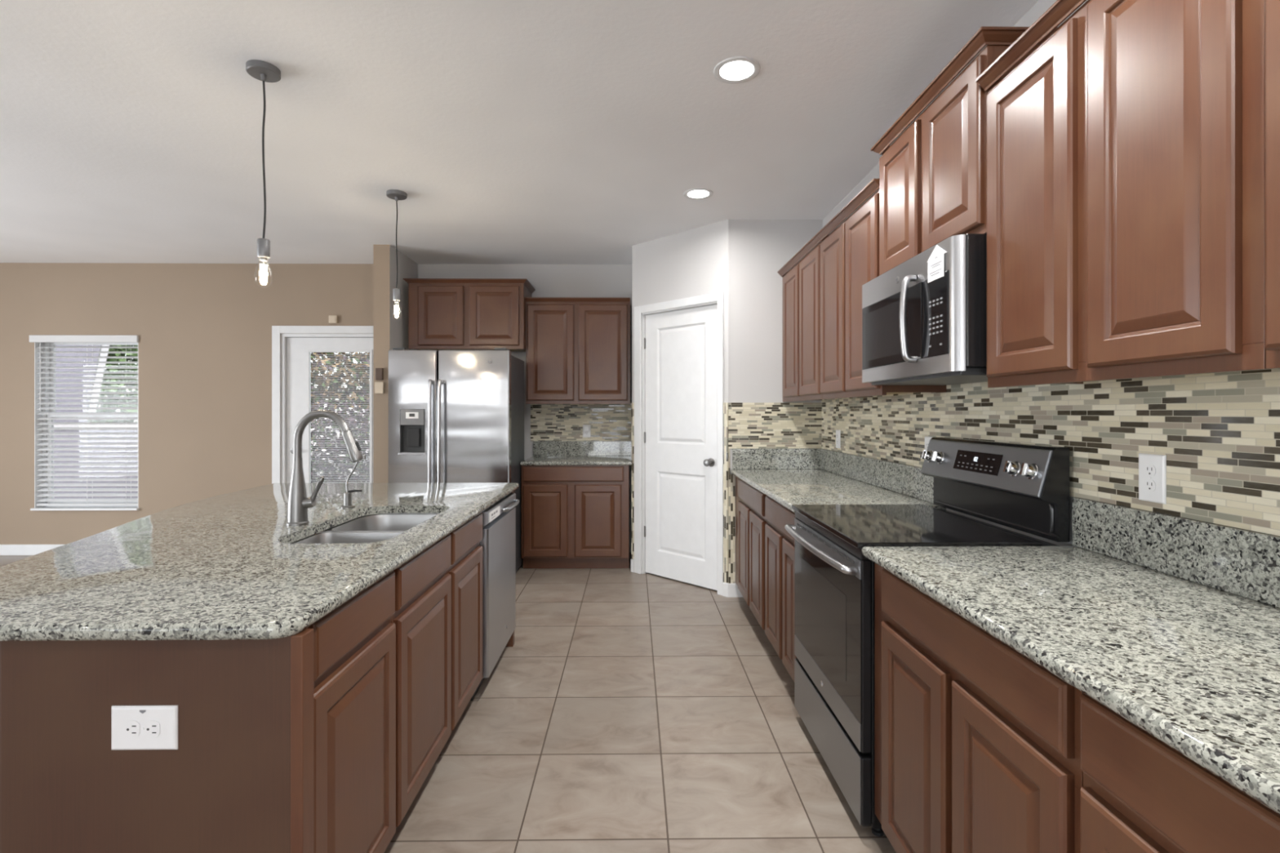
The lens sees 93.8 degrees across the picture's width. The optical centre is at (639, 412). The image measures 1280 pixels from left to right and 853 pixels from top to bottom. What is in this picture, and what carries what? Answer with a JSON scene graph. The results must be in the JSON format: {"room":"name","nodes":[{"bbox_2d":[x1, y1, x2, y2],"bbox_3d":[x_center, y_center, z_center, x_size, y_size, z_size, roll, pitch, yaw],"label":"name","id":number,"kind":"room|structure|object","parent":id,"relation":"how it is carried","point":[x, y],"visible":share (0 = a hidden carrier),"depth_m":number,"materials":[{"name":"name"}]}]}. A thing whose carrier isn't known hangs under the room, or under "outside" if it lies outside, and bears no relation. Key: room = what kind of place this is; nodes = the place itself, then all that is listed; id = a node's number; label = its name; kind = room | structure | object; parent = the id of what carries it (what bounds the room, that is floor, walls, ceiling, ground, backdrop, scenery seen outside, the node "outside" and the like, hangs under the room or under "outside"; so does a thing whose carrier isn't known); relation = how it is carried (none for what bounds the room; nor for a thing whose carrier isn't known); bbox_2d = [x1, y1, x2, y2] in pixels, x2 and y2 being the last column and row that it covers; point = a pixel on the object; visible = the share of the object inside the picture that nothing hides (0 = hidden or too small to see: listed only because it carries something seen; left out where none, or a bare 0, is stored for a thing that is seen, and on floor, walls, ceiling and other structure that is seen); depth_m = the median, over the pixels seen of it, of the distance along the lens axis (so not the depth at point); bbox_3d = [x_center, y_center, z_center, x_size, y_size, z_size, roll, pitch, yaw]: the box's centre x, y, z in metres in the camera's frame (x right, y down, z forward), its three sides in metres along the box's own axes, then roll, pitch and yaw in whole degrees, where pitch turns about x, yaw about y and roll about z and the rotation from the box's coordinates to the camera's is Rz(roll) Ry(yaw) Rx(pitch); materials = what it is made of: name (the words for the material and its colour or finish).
{"room":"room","nodes":[
{"label":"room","id":0,"kind":"room"},
{"bbox_2d":[111,705,177,750],"bbox_3d":[-0.972,0.619,1.174,0.128,0.086,0.008,0,0,-1],"label":"wall outlet","id":1,"kind":"object","parent":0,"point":[134,727],"visible":1,"depth_m":1.17,"materials":[{"name":"white plastic"}]},
{"bbox_2d":[124,720,140,737],"bbox_3d":[-0.992,0.619,1.171,0.029,0.034,0.002,0,0,-1],"label":"receptacle","id":2,"kind":"object","parent":1,"relation":"attached to","point":[132,727],"depth_m":1.17,"materials":[{"name":"white plastic"}]},
{"bbox_2d":[144,720,159,737],"bbox_3d":[-0.953,0.619,1.171,0.029,0.034,0.002,0,0,-1],"label":"receptacle","id":3,"kind":"object","parent":1,"relation":"attached to","point":[152,727],"depth_m":1.17,"materials":[{"name":"white plastic"}]},
{"bbox_2d":[0,262,631,553],"bbox_3d":[-3.186,-0.032,5.652,8.965,2.705,0.140,0,0,-1],"label":"wall","id":4,"kind":"structure","parent":0,"point":[204,331],"depth_m":5.57,"materials":[{"name":"beige paint"}]},
{"bbox_2d":[0,544,64,555],"bbox_3d":[-4.937,1.272,5.553,5.460,0.098,0.015,0,0,-1],"label":"baseboard","id":5,"kind":"structure","parent":4,"relation":"attached to","point":[5,549],"depth_m":5.54,"materials":[{"name":"white paint"}]},
{"bbox_2d":[30,342,139,511],"bbox_3d":[-5.136,0.100,5.618,0.975,1.615,0.180,0,0,-1],"label":"window","id":6,"kind":"structure","parent":4,"relation":"in","point":[37,349],"depth_m":5.62,"materials":[{"name":"white paint"}]},
{"bbox_2d":[29,335,138,506],"bbox_3d":[-5.147,0.078,5.578,0.988,1.582,0.084,0,0,-1],"label":"window blind","id":7,"kind":"object","parent":6,"relation":"attached to","point":[33,339],"visible":0.98,"depth_m":5.58,"materials":[{"name":"white plastic"}]},
{"bbox_2d":[271,325,373,484],"bbox_3d":[-2.878,0.259,5.646,1.080,2.125,0.157,0,0,-1],"label":"door","id":8,"kind":"structure","parent":4,"relation":"in","point":[292,346],"depth_m":5.62,"materials":[{"name":"white paint"}]},
{"bbox_2d":[328,315,337,323],"bbox_3d":[-2.853,-0.864,5.570,0.076,0.072,0.032,0,0,-1],"label":"door chime","id":9,"kind":"object","parent":4,"relation":"attached to","point":[332,318],"visible":1,"depth_m":5.56,"materials":[{"name":"beige plastic"}]},
{"bbox_2d":[403,278,535,351],"bbox_3d":[-1.506,-0.848,5.374,1.059,0.601,0.457,0,0,-1],"label":"upper cabinet","id":10,"kind":"object","parent":4,"relation":"attached to","point":[444,313],"visible":0.98,"depth_m":5.17,"materials":[{"name":"brown wood"}]},
{"bbox_2d":[524,297,630,404],"bbox_3d":[-0.549,-0.541,5.435,0.920,0.934,0.357,0,0,-1],"label":"upper cabinet","id":11,"kind":"object","parent":4,"relation":"attached to","point":[578,348],"visible":1,"depth_m":5.28,"materials":[{"name":"brown wood"}]},
{"bbox_2d":[530,400,631,440],"bbox_3d":[-0.550,0.075,5.609,0.945,0.388,0.010,0,0,-1],"label":"wall tile","id":12,"kind":"structure","parent":4,"relation":"attached to","point":[548,422],"depth_m":5.60,"materials":[{"name":"tile"}]},
{"bbox_2d":[582,424,591,437],"bbox_3d":[-0.497,0.176,5.581,0.074,0.118,0.045,0,0,-1],"label":"wall outlet","id":13,"kind":"object","parent":12,"relation":"attached to","point":[586,428],"visible":1,"depth_m":5.60,"materials":[{"name":"white plastic"}]},
{"bbox_2d":[533,440,631,456],"bbox_3d":[-0.536,0.338,5.603,0.923,0.136,0.020,0,0,-1],"label":"backsplash","id":14,"kind":"structure","parent":4,"relation":"attached to","point":[540,448],"depth_m":5.59,"materials":[{"name":"stone"}]},
{"bbox_2d":[373,244,417,483],"bbox_3d":[-2.136,-0.032,5.270,0.135,2.705,0.650,0,0,-1],"label":"wall","id":15,"kind":"structure","parent":0,"point":[388,333],"depth_m":4.95,"materials":[{"name":"beige paint"}]},
{"bbox_2d":[374,368,384,393],"bbox_3d":[-2.145,-0.259,4.931,0.072,0.210,0.026,0,0,-1],"label":"wall control","id":16,"kind":"object","parent":15,"relation":"attached to","point":[379,386],"visible":1,"depth_m":4.92,"materials":[{"name":"beige plastic"}]},
{"bbox_2d":[0,553,896,852],"bbox_3d":[-3.126,1.371,0.672,8.965,0.100,9.820,0,0,-1],"label":"floor","id":17,"kind":"structure","parent":0,"point":[627,711],"depth_m":2.38,"materials":[{"name":"tile"}]},
{"bbox_2d":[0,640,0,852],"bbox_3d":[-1.283,0.881,2.310,0.018,0.880,2.230,0,0,-1],"label":"panel","id":18,"kind":"object","parent":17,"relation":"on","point":[0,641],"visible":0.02,"depth_m":1.20,"materials":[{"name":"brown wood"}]},
{"bbox_2d":[0,628,313,852],"bbox_3d":[-0.960,0.881,1.198,0.590,0.880,0.042,0,0,-1],"label":"island end panel","id":19,"kind":"object","parent":17,"relation":"on","point":[239,777],"visible":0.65,"depth_m":1.18,"materials":[{"name":"brown wood"}]},
{"bbox_2d":[306,570,395,852],"bbox_3d":[-0.978,0.881,1.471,0.570,0.880,0.502,0,0,-1],"label":"base cabinet","id":20,"kind":"object","parent":17,"relation":"on","point":[354,644],"visible":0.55,"depth_m":1.47,"materials":[{"name":"brown wood"}]},
{"bbox_2d":[320,512,482,826],"bbox_3d":[-0.987,0.881,2.220,0.570,0.880,0.992,0,0,-1],"label":"base cabinet","id":21,"kind":"object","parent":17,"relation":"on","point":[437,617],"visible":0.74,"depth_m":2.05,"materials":[{"name":"brown wood"}]},
{"bbox_2d":[0,482,519,640],"bbox_3d":[-1.389,0.423,2.306,1.413,0.032,2.329,0,0,-1],"label":"countertop","id":22,"kind":"structure","parent":21,"relation":"on","point":[224,566],"depth_m":1.56,"materials":[{"name":"stone"}]},
{"bbox_2d":[285,409,363,525],"bbox_3d":[-1.143,0.198,2.172,0.285,0.417,0.073,0,0,7],"label":"kitchen faucet","id":23,"kind":"object","parent":22,"relation":"on","point":[298,504],"visible":1,"depth_m":2.17,"materials":[{"name":"silver metal"}]},
{"bbox_2d":[340,453,365,508],"bbox_3d":[-1.228,0.290,2.570,0.110,0.233,0.059,0,0,-1],"label":"tap","id":24,"kind":"object","parent":22,"relation":"on","point":[347,495],"visible":0.82,"depth_m":2.56,"materials":[{"name":"silver metal"}]},
{"bbox_2d":[290,512,439,543],"bbox_3d":[-0.990,0.540,2.239,0.406,0.199,0.774,0,0,-1],"label":"sink","id":25,"kind":"object","parent":22,"relation":"in","point":[371,528],"visible":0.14,"depth_m":2.42,"materials":[{"name":"metal"}]},
{"bbox_2d":[387,347,524,572],"bbox_3d":[-1.455,0.412,4.825,0.921,1.807,0.736,0,0,-1],"label":"refrigerator","id":26,"kind":"object","parent":17,"relation":"on","point":[454,415],"visible":0.7,"depth_m":4.53,"materials":[{"name":"grey metal"}]},
{"bbox_2d":[470,493,519,700],"bbox_3d":[-0.965,0.882,3.044,0.617,0.867,0.640,0,0,-1],"label":"dishwasher","id":27,"kind":"object","parent":17,"relation":"on","point":[498,543],"visible":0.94,"depth_m":2.93,"materials":[{"name":"silver metal"}]},
{"bbox_2d":[506,491,514,646],"bbox_3d":[-1.001,0.881,3.396,0.570,0.880,0.045,0,0,-1],"label":"panel","id":28,"kind":"object","parent":17,"relation":"on","point":[511,642],"visible":0.14,"depth_m":3.38,"materials":[{"name":"brown wood"}]},
{"bbox_2d":[521,465,629,568],"bbox_3d":[-0.544,0.881,5.296,0.896,0.880,0.635,0,0,-1],"label":"base cabinet","id":29,"kind":"object","parent":17,"relation":"on","point":[573,516],"visible":1,"depth_m":4.98,"materials":[{"name":"brown wood"}]},
{"bbox_2d":[520,440,631,465],"bbox_3d":[-0.534,0.354,5.290,0.925,0.169,0.646,0,0,-1],"label":"countertop","id":30,"kind":"structure","parent":29,"relation":"on","point":[544,452],"depth_m":5.59,"materials":[{"name":"stone"}]},
{"bbox_2d":[735,476,767,631],"bbox_3d":[0.994,0.881,3.788,0.650,0.880,1.002,0,0,-1],"label":"base cabinet","id":31,"kind":"object","parent":17,"relation":"on","point":[751,521],"visible":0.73,"depth_m":3.63,"materials":[{"name":"brown wood"}]},
{"bbox_2d":[730,448,946,512],"bbox_3d":[0.989,0.349,3.451,0.667,0.179,1.698,0,0,-1],"label":"countertop","id":32,"kind":"structure","parent":31,"relation":"on","point":[788,477],"depth_m":3.38,"materials":[{"name":"stone"}]},
{"bbox_2d":[764,496,797,681],"bbox_3d":[1.004,0.881,2.945,0.650,0.880,0.681,0,0,-1],"label":"base cabinet","id":33,"kind":"object","parent":17,"relation":"on","point":[780,544],"visible":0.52,"depth_m":2.92,"materials":[{"name":"brown wood"}]},
{"bbox_2d":[784,437,1069,836],"bbox_3d":[0.960,0.715,2.214,0.710,1.213,0.770,0,0,-1],"label":"range","id":34,"kind":"object","parent":17,"relation":"on","point":[1024,487],"visible":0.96,"depth_m":2.05,"materials":[{"name":"black metal"}]},
{"bbox_2d":[791,504,1042,548],"bbox_3d":[0.947,0.408,2.218,0.572,0.018,0.762,0,0,-1],"label":"cooktop","id":35,"kind":"object","parent":34,"relation":"in","point":[856,526],"depth_m":2.09,"materials":[{"name":"black glass"}]},
{"bbox_2d":[875,563,1083,852],"bbox_3d":[1.023,0.881,1.405,0.650,0.880,0.840,0,0,-1],"label":"base cabinet","id":36,"kind":"object","parent":17,"relation":"on","point":[977,743],"visible":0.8,"depth_m":1.30,"materials":[{"name":"brown wood"}]},
{"bbox_2d":[862,497,1279,814],"bbox_3d":[1.019,0.349,0.987,0.666,0.179,1.694,0,0,-1],"label":"countertop","id":37,"kind":"structure","parent":36,"relation":"on","point":[1171,624],"depth_m":1.20,"materials":[{"name":"stone"}]},
{"bbox_2d":[1080,693,1279,852],"bbox_3d":[1.033,0.881,0.557,0.650,0.880,0.850,0,0,-1],"label":"base cabinet","id":38,"kind":"object","parent":17,"relation":"on","point":[1139,793],"visible":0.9,"depth_m":0.83,"materials":[{"name":"brown wood"}]},
{"bbox_2d":[0,0,1039,264],"bbox_3d":[-3.126,-1.444,0.672,9.245,0.120,10.100,0,0,-1],"label":"ceiling","id":39,"kind":"structure","parent":0,"point":[512,131],"depth_m":2.79,"materials":[{"name":"white paint"}]},
{"bbox_2d":[245,59,280,287],"bbox_3d":[-1.515,-0.944,2.412,0.120,0.880,0.120,0,0,-1],"label":"pendant light","id":40,"kind":"object","parent":39,"relation":"hanging from","point":[260,70],"visible":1,"depth_m":2.40,"materials":[{"name":"grey metal"}]},
{"bbox_2d":[257,238,270,258],"bbox_3d":[-1.515,-0.661,2.412,0.045,0.076,0.045,0,0,-1],"label":"socket","id":41,"kind":"object","parent":40,"relation":"attached to","point":[263,244],"depth_m":2.39,"materials":[{"name":"grey metal"}]},
{"bbox_2d":[386,189,406,319],"bbox_3d":[-1.536,-0.985,3.782,0.120,0.798,0.120,0,0,-1],"label":"pendant light","id":42,"kind":"object","parent":39,"relation":"hanging from","point":[394,194],"visible":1,"depth_m":3.77,"materials":[{"name":"grey metal"}]},
{"bbox_2d":[392,288,400,301],"bbox_3d":[-1.536,-0.743,3.782,0.045,0.076,0.045,0,0,-1],"label":"socket","id":43,"kind":"object","parent":42,"relation":"attached to","point":[396,292],"depth_m":3.77,"materials":[{"name":"grey metal"}]},
{"bbox_2d":[683,188,713,199],"bbox_3d":[0.369,-1.381,3.795,0.188,0.006,0.188,0,0,-1],"label":"recessed light","id":44,"kind":"object","parent":39,"relation":"in","point":[694,193],"visible":1,"depth_m":3.79,"materials":[{"name":"white paint"}]},
{"bbox_2d":[713,56,760,84],"bbox_3d":[0.392,-1.381,2.425,0.188,0.006,0.188,0,0,-1],"label":"recessed light","id":45,"kind":"object","parent":39,"relation":"in","point":[739,69],"visible":1,"depth_m":2.42,"materials":[{"name":"white paint"}]},
{"bbox_2d":[631,219,728,402],"bbox_3d":[0.323,-0.032,4.677,0.978,2.705,0.110,0,0,44],"label":"wall","id":46,"kind":"structure","parent":0,"point":[695,262],"depth_m":4.58,"materials":[{"name":"grey paint"}]},
{"bbox_2d":[631,559,634,572],"bbox_3d":[-0.059,1.268,4.961,0.034,0.105,0.018,0,0,44],"label":"baseboard","id":47,"kind":"structure","parent":46,"relation":"attached to","point":[632,560],"depth_m":4.95,"materials":[{"name":"white paint"}]},
{"bbox_2d":[631,402,634,559],"bbox_3d":[-0.056,0.568,4.963,0.032,1.293,0.010,0,0,44],"label":"wall tile","id":48,"kind":"structure","parent":46,"relation":"attached to","point":[633,403],"depth_m":4.96,"materials":[{"name":"tile"}]},
{"bbox_2d":[634,291,724,595],"bbox_3d":[0.305,0.226,4.661,0.902,2.190,0.139,0,0,44],"label":"door","id":49,"kind":"structure","parent":46,"relation":"in","point":[679,344],"depth_m":4.65,"materials":[{"name":"white paint"}]},
{"bbox_2d":[723,402,728,582],"bbox_3d":[0.617,0.577,4.307,0.036,1.292,0.010,0,0,44],"label":"wall tile","id":50,"kind":"structure","parent":46,"relation":"attached to","point":[725,404],"depth_m":4.30,"materials":[{"name":"tile"}]},
{"bbox_2d":[728,219,822,474],"bbox_3d":[0.972,-0.032,4.362,0.680,2.705,0.120,0,0,-1],"label":"wall","id":51,"kind":"structure","parent":0,"point":[758,249],"depth_m":4.30,"materials":[{"name":"grey paint"}]},
{"bbox_2d":[728,448,735,583],"bbox_3d":[0.657,0.741,4.293,0.048,0.964,0.010,0,0,-1],"label":"wall tile","id":52,"kind":"structure","parent":51,"relation":"attached to","point":[731,478],"depth_m":4.29,"materials":[{"name":"tile"}]},
{"bbox_2d":[722,582,743,597],"bbox_3d":[0.671,1.272,4.294,0.156,0.098,0.037,0,0,10],"label":"baseboard","id":53,"kind":"structure","parent":51,"relation":"attached to","point":[729,590],"depth_m":4.28,"materials":[{"name":"white paint"}]},
{"bbox_2d":[728,402,822,448],"bbox_3d":[0.968,0.095,4.297,0.670,0.328,0.010,0,0,-1],"label":"wall tile","id":54,"kind":"structure","parent":51,"relation":"attached to","point":[750,424],"depth_m":4.29,"materials":[{"name":"tile"}]},
{"bbox_2d":[862,233,987,385],"bbox_3d":[1.113,-0.330,2.204,0.428,0.430,0.756,0,0,-1],"label":"microwave","id":55,"kind":"object","parent":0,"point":[924,319],"visible":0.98,"depth_m":1.99,"materials":[{"name":"silver metal"}]},
{"bbox_2d":[822,0,1087,546],"bbox_3d":[1.426,-0.032,0.727,0.140,2.705,9.820,0,0,-1],"label":"wall","id":56,"kind":"structure","parent":0,"point":[1041,6],"depth_m":2.12,"materials":[{"name":"grey paint"}]},
{"bbox_2d":[777,234,822,402],"bbox_3d":[1.155,-0.541,3.851,0.327,0.934,0.903,0,0,-1],"label":"upper cabinet","id":57,"kind":"object","parent":56,"relation":"attached to","point":[802,283],"visible":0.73,"depth_m":3.73,"materials":[{"name":"brown wood"}]},
{"bbox_2d":[816,178,946,399],"bbox_3d":[1.165,-0.541,2.992,0.327,0.934,0.811,0,0,-1],"label":"upper cabinet","id":58,"kind":"object","parent":56,"relation":"attached to","point":[850,254],"visible":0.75,"depth_m":2.94,"materials":[{"name":"brown wood"}]},
{"bbox_2d":[870,26,1057,275],"bbox_3d":[1.175,-0.848,2.201,0.327,0.601,0.832,0,0,-1],"label":"upper cabinet","id":59,"kind":"object","parent":56,"relation":"attached to","point":[933,176],"visible":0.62,"depth_m":2.05,"materials":[{"name":"brown wood"}]},
{"bbox_2d":[821,368,1279,536],"bbox_3d":[1.334,0.070,2.186,0.010,0.378,4.240,0,0,-1],"label":"wall tile","id":60,"kind":"structure","parent":56,"relation":"attached to","point":[1218,433],"depth_m":1.64,"materials":[{"name":"tile"}]},
{"bbox_2d":[835,430,840,448],"bbox_3d":[1.303,0.176,3.946,0.008,0.120,0.076,0,0,-1],"label":"wall outlet","id":61,"kind":"object","parent":60,"relation":"attached to","point":[837,432],"visible":1,"depth_m":3.93,"materials":[{"name":"white plastic"}]},
{"bbox_2d":[924,436,933,450],"bbox_3d":[1.317,0.171,2.736,0.008,0.120,0.076,0,0,-1],"label":"wall outlet","id":62,"kind":"object","parent":60,"relation":"attached to","point":[926,438],"visible":0.3,"depth_m":2.74,"materials":[{"name":"white plastic"}]},
{"bbox_2d":[1138,453,1166,504],"bbox_3d":[1.332,0.171,1.561,0.008,0.125,0.080,0,0,-1],"label":"wall outlet","id":63,"kind":"object","parent":60,"relation":"attached to","point":[1152,467],"visible":1,"depth_m":1.55,"materials":[{"name":"white plastic"}]},
{"bbox_2d":[1144,464,1155,476],"bbox_3d":[1.329,0.151,1.561,0.002,0.029,0.034,0,0,-1],"label":"receptacle","id":64,"kind":"object","parent":63,"relation":"attached to","point":[1149,469],"depth_m":1.56,"materials":[{"name":"white plastic"}]},
{"bbox_2d":[1144,480,1155,491],"bbox_3d":[1.329,0.191,1.561,0.002,0.029,0.034,0,0,-1],"label":"receptacle","id":65,"kind":"object","parent":63,"relation":"attached to","point":[1149,485],"depth_m":1.56,"materials":[{"name":"white plastic"}]},
{"bbox_2d":[975,0,1267,387],"bbox_3d":[1.184,-0.541,1.419,0.327,0.934,0.795,0,0,-1],"label":"upper cabinet","id":66,"kind":"object","parent":56,"relation":"attached to","point":[1126,150],"visible":0.98,"depth_m":1.29,"materials":[{"name":"brown wood"}]},
{"bbox_2d":[1071,497,1279,607],"bbox_3d":[1.342,0.333,0.990,0.020,0.146,1.688,0,0,-1],"label":"backsplash","id":67,"kind":"structure","parent":56,"relation":"attached to","point":[1242,562],"depth_m":1.46,"materials":[{"name":"stone"}]},
{"bbox_2d":[1265,0,1279,368],"bbox_3d":[1.194,-0.541,0.620,0.327,0.934,0.800,0,0,-1],"label":"upper cabinet","id":68,"kind":"object","parent":56,"relation":"attached to","point":[1272,7],"visible":1,"depth_m":0.99,"materials":[{"name":"brown wood"}]},
{"label":"outside","id":69,"kind":"structure","parent":0,"visible":0},
{"bbox_2d":[311,444,369,479],"bbox_3d":[-10.276,1.506,22.758,60.000,0.130,34.240,0,0,-1],"label":"ground","id":70,"kind":"structure","parent":69,"point":[360,445],"depth_m":14.62,"materials":[{"name":"green plant"}]},
{"bbox_2d":[53,345,109,422],"bbox_3d":[-13.742,-0.734,10.145,7.550,4.350,4.450,0,0,-43],"label":"neighboring house","id":71,"kind":"structure","parent":70,"relation":"on","point":[56,348],"depth_m":10.77,"materials":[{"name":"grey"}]},
{"bbox_2d":[53,424,137,498],"bbox_3d":[-9.162,0.776,7.819,6.300,1.330,0.102,0,0,-7],"label":"fence","id":72,"kind":"object","parent":70,"relation":"on","point":[55,425],"visible":0.02,"depth_m":8.04,"materials":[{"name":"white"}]},
{"bbox_2d":[87,345,137,422],"bbox_3d":[-15.797,-2.096,19.788,6.993,7.102,4.340,0,0,-1],"label":"tree","id":73,"kind":"object","parent":70,"relation":"on","point":[109,349],"visible":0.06,"depth_m":18.68,"materials":[{"name":"green plant"}]},
{"bbox_2d":[311,352,369,482],"bbox_3d":[-5.023,-0.414,10.146,4.506,3.739,1.972,0,0,-1],"label":"shrub","id":74,"kind":"object","parent":70,"relation":"on","point":[322,360],"visible":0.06,"depth_m":9.61,"materials":[{"name":"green plant"}]},
{"bbox_2d":[311,400,369,483],"bbox_3d":[-4.155,0.641,8.048,2.217,1.636,1.430,0,0,-1],"label":"shrub","id":75,"kind":"object","parent":70,"relation":"on","point":[315,408],"visible":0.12,"depth_m":7.82,"materials":[{"name":"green plant"}]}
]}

